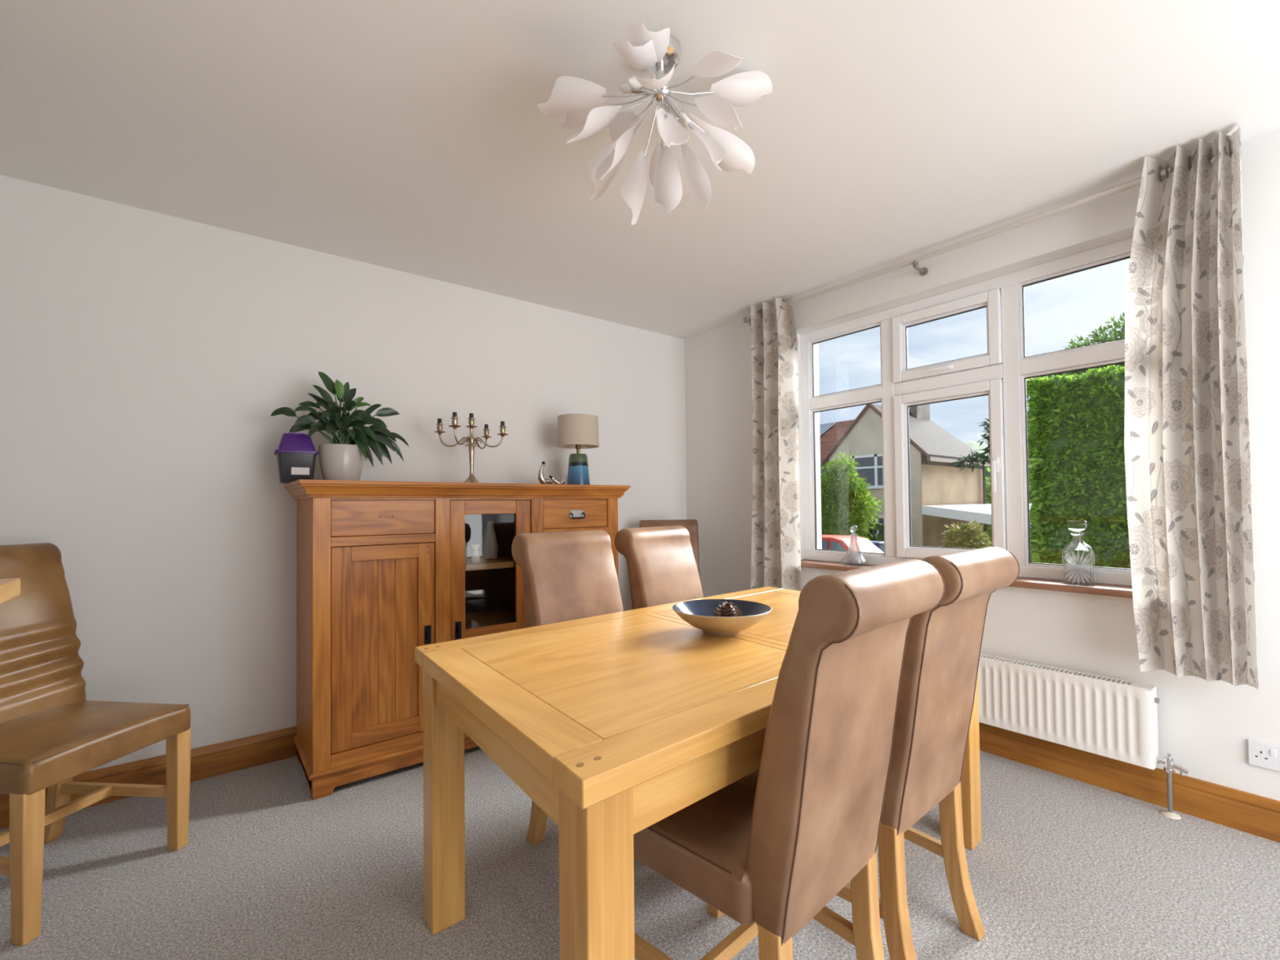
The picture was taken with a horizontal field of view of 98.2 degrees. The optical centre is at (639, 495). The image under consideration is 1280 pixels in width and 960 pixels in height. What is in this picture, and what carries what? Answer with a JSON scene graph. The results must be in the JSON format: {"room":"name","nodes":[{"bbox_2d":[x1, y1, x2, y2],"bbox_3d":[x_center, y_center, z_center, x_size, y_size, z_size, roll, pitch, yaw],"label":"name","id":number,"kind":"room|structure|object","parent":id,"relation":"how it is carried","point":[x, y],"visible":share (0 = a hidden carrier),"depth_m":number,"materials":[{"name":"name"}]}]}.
{"room":"dining room","nodes":[
{"label":"dining room","id":0,"kind":"room"},
{"bbox_2d":[0,174,686,771],"bbox_3d":[-1.270,0.019,3.049,4.520,2.400,0.250,0,-1,-38],"label":"wall","id":1,"kind":"structure","parent":0,"point":[147,357],"depth_m":2.44,"materials":[{"name":"white paint"}]},
{"bbox_2d":[0,726,296,828],"bbox_3d":[-1.194,1.149,2.905,3.970,0.132,0.020,0,-1,-38],"label":"baseboard","id":2,"kind":"structure","parent":1,"relation":"attached to","point":[230,756],"depth_m":2.37,"materials":[{"name":"orange wood"}]},
{"bbox_2d":[0,0,1279,339],"bbox_3d":[0.168,-1.307,1.226,4.520,0.150,4.950,0,-1,-38],"label":"ceiling","id":3,"kind":"structure","parent":0,"point":[411,136],"depth_m":1.80,"materials":[{"name":"white paint"}]},
{"bbox_2d":[537,22,772,224],"bbox_3d":[0.072,-0.997,1.542,0.610,0.455,0.660,0,-1,-38],"label":"ceiling light","id":4,"kind":"object","parent":3,"relation":"attached to","point":[584,103],"visible":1,"depth_m":1.51,"materials":[{"name":"white glass"}]},
{"bbox_2d":[0,746,1279,959],"bbox_3d":[0.194,1.227,1.177,4.520,0.120,4.950,0,-1,-38],"label":"floor","id":5,"kind":"structure","parent":0,"point":[1061,868],"depth_m":1.69,"materials":[{"name":"grey carpet"}]},
{"bbox_2d":[0,542,191,946],"bbox_3d":[-1.903,0.682,1.747,0.650,1.036,0.459,-1,-1,10],"label":"dining chair","id":6,"kind":"object","parent":5,"relation":"on","point":[51,735],"visible":0.98,"depth_m":1.80,"materials":[{"name":"brown leather"}]},
{"bbox_2d":[284,479,630,799],"bbox_3d":[-0.843,0.579,2.830,1.604,1.262,0.537,0,-1,-38],"label":"sideboard","id":7,"kind":"object","parent":5,"relation":"on","point":[383,573],"visible":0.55,"depth_m":2.40,"materials":[{"name":"brown wood"}]},
{"bbox_2d":[274,432,318,483],"bbox_3d":[-1.518,-0.163,2.446,0.160,0.221,0.160,0,-1,-35],"label":"tub","id":8,"kind":"object","parent":7,"relation":"on","point":[296,453],"visible":0.91,"depth_m":2.39,"materials":[{"name":"grey plastic"}]},
{"bbox_2d":[271,371,408,480],"bbox_3d":[-1.339,-0.304,2.507,0.556,0.501,0.230,0,-1,-38],"label":"potted plant","id":9,"kind":"object","parent":7,"relation":"on","point":[340,460],"visible":0.98,"depth_m":2.49,"materials":[{"name":"green plant"}]},
{"bbox_2d":[465,541,466,563],"bbox_3d":[-0.874,0.227,2.686,0.068,0.212,0.068,0,-1,-38],"label":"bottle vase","id":10,"kind":"object","parent":7,"relation":"on","point":[465,541],"visible":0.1,"depth_m":2.68,"materials":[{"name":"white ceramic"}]},
{"bbox_2d":[433,412,508,482],"bbox_3d":[-0.882,-0.239,2.891,0.234,0.377,0.330,-2,-2,44],"label":"candelabra","id":11,"kind":"object","parent":7,"relation":"on","point":[471,478],"visible":0.98,"depth_m":2.88,"materials":[{"name":"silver metal"}]},
{"bbox_2d":[433,423,445,435],"bbox_3d":[-1.035,-0.341,2.861,0.060,0.057,0.059,0,-1,-38],"label":"candle cup","id":12,"kind":"object","parent":11,"relation":"on","point":[439,426],"depth_m":2.85,"materials":[{"name":"gold metal"}]},
{"bbox_2d":[437,417,441,423],"bbox_3d":[-1.035,-0.382,2.862,0.021,0.029,0.020,0,-1,-38],"label":"candle","id":13,"kind":"object","parent":11,"relation":"on","point":[439,420],"depth_m":2.85,"materials":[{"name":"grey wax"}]},
{"bbox_2d":[448,417,461,429],"bbox_3d":[-0.914,-0.355,2.735,0.060,0.057,0.059,0,-1,-38],"label":"candle cup","id":14,"kind":"object","parent":11,"relation":"on","point":[455,421],"depth_m":2.72,"materials":[{"name":"gold metal"}]},
{"bbox_2d":[452,412,457,417],"bbox_3d":[-0.915,-0.396,2.736,0.021,0.029,0.020,0,-1,-38],"label":"candle","id":15,"kind":"object","parent":11,"relation":"on","point":[454,414],"depth_m":2.73,"materials":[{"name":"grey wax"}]},
{"bbox_2d":[465,417,477,428],"bbox_3d":[-0.879,-0.372,2.890,0.060,0.057,0.059,0,-1,-38],"label":"candle cup","id":16,"kind":"object","parent":11,"relation":"on","point":[471,420],"depth_m":2.88,"materials":[{"name":"gold metal"}]},
{"bbox_2d":[480,428,492,439],"bbox_3d":[-0.844,-0.335,3.043,0.060,0.057,0.059,0,-1,-38],"label":"candle cup","id":17,"kind":"object","parent":11,"relation":"on","point":[486,432],"depth_m":3.03,"materials":[{"name":"gold metal"}]},
{"bbox_2d":[500,421,504,426],"bbox_3d":[-0.727,-0.377,2.931,0.021,0.029,0.020,0,-1,-38],"label":"candle","id":18,"kind":"object","parent":11,"relation":"on","point":[502,423],"depth_m":2.92,"materials":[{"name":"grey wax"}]},
{"bbox_2d":[497,426,508,436],"bbox_3d":[-0.727,-0.336,2.930,0.060,0.057,0.059,0,-1,-38],"label":"candle cup","id":19,"kind":"object","parent":11,"relation":"on","point":[502,429],"depth_m":2.92,"materials":[{"name":"gold metal"}]},
{"bbox_2d":[471,544,480,562],"bbox_3d":[-0.817,0.288,2.755,0.048,0.090,0.047,0,-1,-38],"label":"vase","id":20,"kind":"object","parent":7,"relation":"on","point":[475,557],"visible":1,"depth_m":2.74,"materials":[{"name":"beige ceramic"}]},
{"bbox_2d":[481,520,497,559],"bbox_3d":[-0.788,0.236,2.907,0.084,0.200,0.084,0,-1,-38],"label":"vase","id":21,"kind":"object","parent":7,"relation":"on","point":[490,546],"visible":1,"depth_m":2.88,"materials":[{"name":"beige ceramic"}]},
{"bbox_2d":[465,608,515,628],"bbox_3d":[-0.861,0.656,2.865,0.464,0.020,0.433,0,-1,-38],"label":"shelf","id":22,"kind":"object","parent":7,"relation":"attached to","point":[474,618],"depth_m":2.93,"materials":[{"name":"brown wood"}]},
{"bbox_2d":[465,555,515,571],"bbox_3d":[-0.864,0.351,2.871,0.464,0.030,0.433,0,-1,-38],"label":"shelf","id":23,"kind":"object","parent":7,"relation":"attached to","point":[502,561],"depth_m":2.74,"materials":[{"name":"brown wood"}]},
{"bbox_2d":[537,461,554,484],"bbox_3d":[-0.529,-0.120,3.128,0.099,0.140,0.044,0,-1,-30],"label":"bird ornament","id":24,"kind":"object","parent":7,"relation":"on","point":[541,478],"visible":0.91,"depth_m":3.10,"materials":[{"name":"silver metal"}]},
{"bbox_2d":[549,474,566,484],"bbox_3d":[-0.468,-0.085,3.174,0.113,0.069,0.040,0,-1,-38],"label":"bird ornament","id":25,"kind":"object","parent":7,"relation":"on","point":[563,481],"visible":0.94,"depth_m":3.17,"materials":[{"name":"silver metal"}]},
{"bbox_2d":[556,413,599,484],"bbox_3d":[-0.367,-0.257,3.289,0.248,0.417,0.248,0,-1,-38],"label":"table lamp","id":26,"kind":"object","parent":7,"relation":"on","point":[575,431],"visible":0.91,"depth_m":3.22,"materials":[{"name":"fabric"}]},
{"bbox_2d":[511,529,623,844],"bbox_3d":[-0.102,0.658,1.880,0.459,1.052,0.650,0,-2,-42],"label":"dining chair","id":27,"kind":"object","parent":5,"relation":"on","point":[567,575],"visible":0.36,"depth_m":1.98,"materials":[{"name":"beige leather"}]},
{"bbox_2d":[614,525,703,609],"bbox_3d":[0.262,0.661,2.264,0.650,1.052,0.459,-2,-2,44],"label":"dining chair","id":28,"kind":"object","parent":5,"relation":"on","point":[662,566],"visible":0.3,"depth_m":2.35,"materials":[{"name":"beige leather"}]},
{"bbox_2d":[639,519,699,576],"bbox_3d":[0.196,0.685,3.432,0.459,1.052,0.650,-1,-1,0],"label":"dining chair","id":29,"kind":"object","parent":5,"relation":"on","point":[691,525],"visible":0.16,"depth_m":3.66,"materials":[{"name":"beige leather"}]},
{"bbox_2d":[414,586,984,959],"bbox_3d":[0.272,0.801,1.728,1.762,0.752,0.955,0,-1,-41],"label":"dining table","id":30,"kind":"object","parent":5,"relation":"on","point":[613,725],"visible":0.68,"depth_m":1.16,"materials":[{"name":"brown wood"}]},
{"bbox_2d":[671,599,771,636],"bbox_3d":[0.253,0.386,1.720,0.305,0.077,0.305,0,-1,-38],"label":"bowl","id":31,"kind":"object","parent":30,"relation":"on","point":[699,614],"visible":0.98,"depth_m":1.67,"materials":[{"name":"blue ceramic"}]},
{"bbox_2d":[713,600,743,617],"bbox_3d":[0.273,0.369,1.716,0.095,0.077,0.095,-1,-1,29],"label":"pine cone","id":32,"kind":"object","parent":31,"relation":"in","point":[726,610],"visible":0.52,"depth_m":1.70,"materials":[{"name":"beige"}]},
{"bbox_2d":[633,559,945,959],"bbox_3d":[0.261,0.652,1.218,0.459,1.029,0.650,0,-2,-43],"label":"dining chair","id":33,"kind":"object","parent":5,"relation":"on","point":[767,851],"visible":0.84,"depth_m":1.01,"materials":[{"name":"beige leather"}]},
{"bbox_2d":[835,546,1019,959],"bbox_3d":[0.620,0.655,1.531,0.459,1.029,0.650,0,-1,-40],"label":"dining chair","id":34,"kind":"object","parent":5,"relation":"on","point":[943,647],"visible":0.59,"depth_m":1.31,"materials":[{"name":"beige leather"}]},
{"bbox_2d":[977,653,1188,819],"bbox_3d":[1.518,0.954,2.549,0.070,0.452,1.442,0,-1,-38],"label":"radiator","id":35,"kind":"object","parent":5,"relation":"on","point":[1090,713],"visible":0.51,"depth_m":2.21,"materials":[{"name":"white metal"}]},
{"bbox_2d":[979,653,1155,691],"bbox_3d":[1.489,0.733,2.587,0.070,0.008,1.352,0,-1,-38],"label":"grille","id":36,"kind":"object","parent":35,"relation":"attached to","point":[1074,676],"depth_m":2.25,"materials":[{"name":"white metal"}]},
{"bbox_2d":[684,127,1279,800],"bbox_3d":[1.918,-0.027,2.406,0.300,2.400,4.700,0,-1,-38],"label":"wall","id":37,"kind":"structure","parent":0,"point":[1206,727],"depth_m":2.29,"materials":[{"name":"white paint"}]},
{"bbox_2d":[800,236,1133,586],"bbox_3d":[1.567,-0.324,2.790,0.129,1.415,1.765,0,-1,-38],"label":"window","id":38,"kind":"structure","parent":37,"relation":"in","point":[1001,374],"depth_m":2.70,"materials":[{"name":"white plastic"}]},
{"bbox_2d":[800,559,1133,598],"bbox_3d":[1.521,0.397,2.718,0.165,0.028,1.900,0,-1,-38],"label":"sill","id":39,"kind":"structure","parent":37,"relation":"attached to","point":[1122,591],"depth_m":2.35,"materials":[{"name":"brown wood"}]},
{"bbox_2d":[1062,549,1095,585],"bbox_3d":[1.830,0.239,2.314,0.106,0.270,0.106,-2,-1,40],"label":"decanter","id":40,"kind":"object","parent":39,"relation":"on","point":[1074,557],"visible":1,"depth_m":2.29,"materials":[{"name":"clear glass"}]},
{"bbox_2d":[742,155,1214,325],"bbox_3d":[1.368,-1.142,2.781,0.106,0.075,2.160,0,-1,-38],"label":"pole","id":41,"kind":"object","parent":37,"relation":"attached to","point":[923,271],"visible":0.72,"depth_m":2.50,"materials":[{"name":"silver metal"}]},
{"bbox_2d":[751,294,801,591],"bbox_3d":[0.820,-0.254,3.375,0.113,1.863,0.379,0,-1,-38],"label":"curtain","id":42,"kind":"object","parent":41,"relation":"hanging from","point":[775,548],"visible":0.92,"depth_m":3.39,"materials":[{"name":"fabric"}]},
{"bbox_2d":[1124,123,1258,691],"bbox_3d":[1.925,-0.295,1.959,0.125,1.867,0.318,0,-1,-38],"label":"curtain","id":43,"kind":"object","parent":41,"relation":"hanging from","point":[1187,429],"visible":0.99,"depth_m":1.95,"materials":[{"name":"fabric"}]},
{"bbox_2d":[978,722,1279,842],"bbox_3d":[1.733,1.108,2.375,0.020,0.132,4.430,0,-1,-38],"label":"baseboard","id":44,"kind":"structure","parent":37,"relation":"attached to","point":[1255,815],"depth_m":2.12,"materials":[{"name":"orange wood"}]},
{"bbox_2d":[1247,739,1279,772],"bbox_3d":[2.146,0.885,1.857,0.011,0.086,0.146,0,-1,-38],"label":"wall socket","id":45,"kind":"object","parent":37,"relation":"attached to","point":[1261,754],"visible":1,"depth_m":1.88,"materials":[{"name":"white plastic"}]},
{"bbox_2d":[1270,749,1276,756],"bbox_3d":[2.133,0.869,1.867,0.004,0.020,0.014,0,-1,-38],"label":"rocker switch","id":46,"kind":"object","parent":45,"relation":"attached to","point":[1273,752],"depth_m":1.87,"materials":[{"name":"white plastic"}]},
{"bbox_3d":[-1.346,-0.034,0.288,0.490,2.400,1.500,0,-1,-38],"label":"wall","id":47,"kind":"structure","parent":0,"visible":0},
{"bbox_2d":[0,577,20,604],"bbox_3d":[-1.062,0.192,0.569,0.305,0.042,1.540,0,-1,-38],"label":"mantel shelf","id":48,"kind":"object","parent":47,"relation":"attached to","point":[10,588],"visible":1,"depth_m":1.20,"materials":[{"name":"brown wood"}]},
{"label":"outside","id":49,"kind":"structure","parent":0,"visible":0},
{"bbox_3d":[17.397,3.883,55.590,89.600,2.722,120.000,0,-1,-38],"label":"ground","id":50,"kind":"structure","parent":49,"visible":0},
{"bbox_2d":[820,450,883,541],"bbox_3d":[7.744,0.685,21.370,3.230,4.803,2.053,-2,-2,44],"label":"shrub","id":51,"kind":"object","parent":50,"relation":"on","point":[845,500],"visible":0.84,"depth_m":20.92,"materials":[{"name":"green plant"}]},
{"bbox_2d":[822,534,884,553],"bbox_3d":[5.900,1.960,16.480,1.700,1.470,4.196,0,-1,-38],"label":"car","id":52,"kind":"object","parent":50,"relation":"on","point":[831,542],"visible":0.09,"depth_m":15.92,"materials":[{"name":"red paint"}]},
{"bbox_2d":[822,522,884,541],"bbox_3d":[7.641,2.239,23.995,1.161,2.314,6.196,0,-1,-38],"label":"hedge","id":53,"kind":"object","parent":50,"relation":"on","point":[877,526],"visible":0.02,"depth_m":21.67,"materials":[{"name":"green plant"}]},
{"bbox_2d":[870,541,884,552],"bbox_3d":[7.355,2.131,17.297,0.640,1.360,0.620,0,-1,-38],"label":"wheelie bin","id":54,"kind":"object","parent":50,"relation":"on","point":[880,544],"visible":0.15,"depth_m":16.99,"materials":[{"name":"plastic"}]},
{"bbox_2d":[819,403,990,547],"bbox_3d":[9.495,-0.648,29.893,6.540,8.450,14.854,0,-1,-38],"label":"house","id":55,"kind":"structure","parent":50,"relation":"on","point":[935,480],"depth_m":24.12,"materials":[{"name":"brown tile"}]},
{"bbox_2d":[939,518,991,548],"bbox_3d":[8.601,1.657,14.600,1.271,2.091,1.277,0,-1,-38],"label":"round shrub","id":56,"kind":"object","parent":50,"relation":"on","point":[968,532],"visible":0.52,"depth_m":14.42,"materials":[{"name":"green plant"}]},
{"bbox_2d":[921,503,1035,562],"bbox_3d":[15.993,2.091,23.380,8.600,3.476,4.000,0,-1,-38],"label":"carport","id":57,"kind":"object","parent":50,"relation":"on","point":[982,513],"visible":0.19,"depth_m":21.54,"materials":[{"name":"grey"}]},
{"bbox_2d":[982,463,1033,545],"bbox_3d":[20.250,1.269,29.185,5.777,6.397,5.903,0,-1,-38],"label":"tree","id":58,"kind":"object","parent":50,"relation":"on","point":[987,480],"visible":0.02,"depth_m":29.07,"materials":[{"name":"green plant"}]},
{"bbox_2d":[952,352,1066,472],"bbox_3d":[12.492,-0.690,16.763,4.450,7.383,3.911,-1,-1,10],"label":"conifer tree","id":59,"kind":"object","parent":50,"relation":"on","point":[971,460],"visible":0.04,"depth_m":18.30,"materials":[{"name":"green plant"}]},
{"bbox_2d":[1026,311,1124,396],"bbox_3d":[10.418,-0.629,11.137,3.356,6.376,4.611,0,-1,-36],"label":"tree","id":60,"kind":"object","parent":50,"relation":"on","point":[1095,336],"visible":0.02,"depth_m":11.23,"materials":[{"name":"green plant"}]},
{"bbox_2d":[1026,364,1130,568],"bbox_3d":[6.696,0.299,5.406,1.845,3.763,4.765,0,-1,-38],"label":"hedge","id":61,"kind":"object","parent":50,"relation":"on","point":[1076,452],"visible":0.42,"depth_m":6.36,"materials":[{"name":"green plant"}]},
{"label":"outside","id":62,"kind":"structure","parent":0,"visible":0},
{"bbox_2d":[964,440,1031,484],"bbox_3d":[74.195,-1.498,55.823,40.000,13.898,150.000,0,-1,-38],"label":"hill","id":63,"kind":"structure","parent":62,"point":[973,445],"depth_m":75.72,"materials":[{"name":"white"}]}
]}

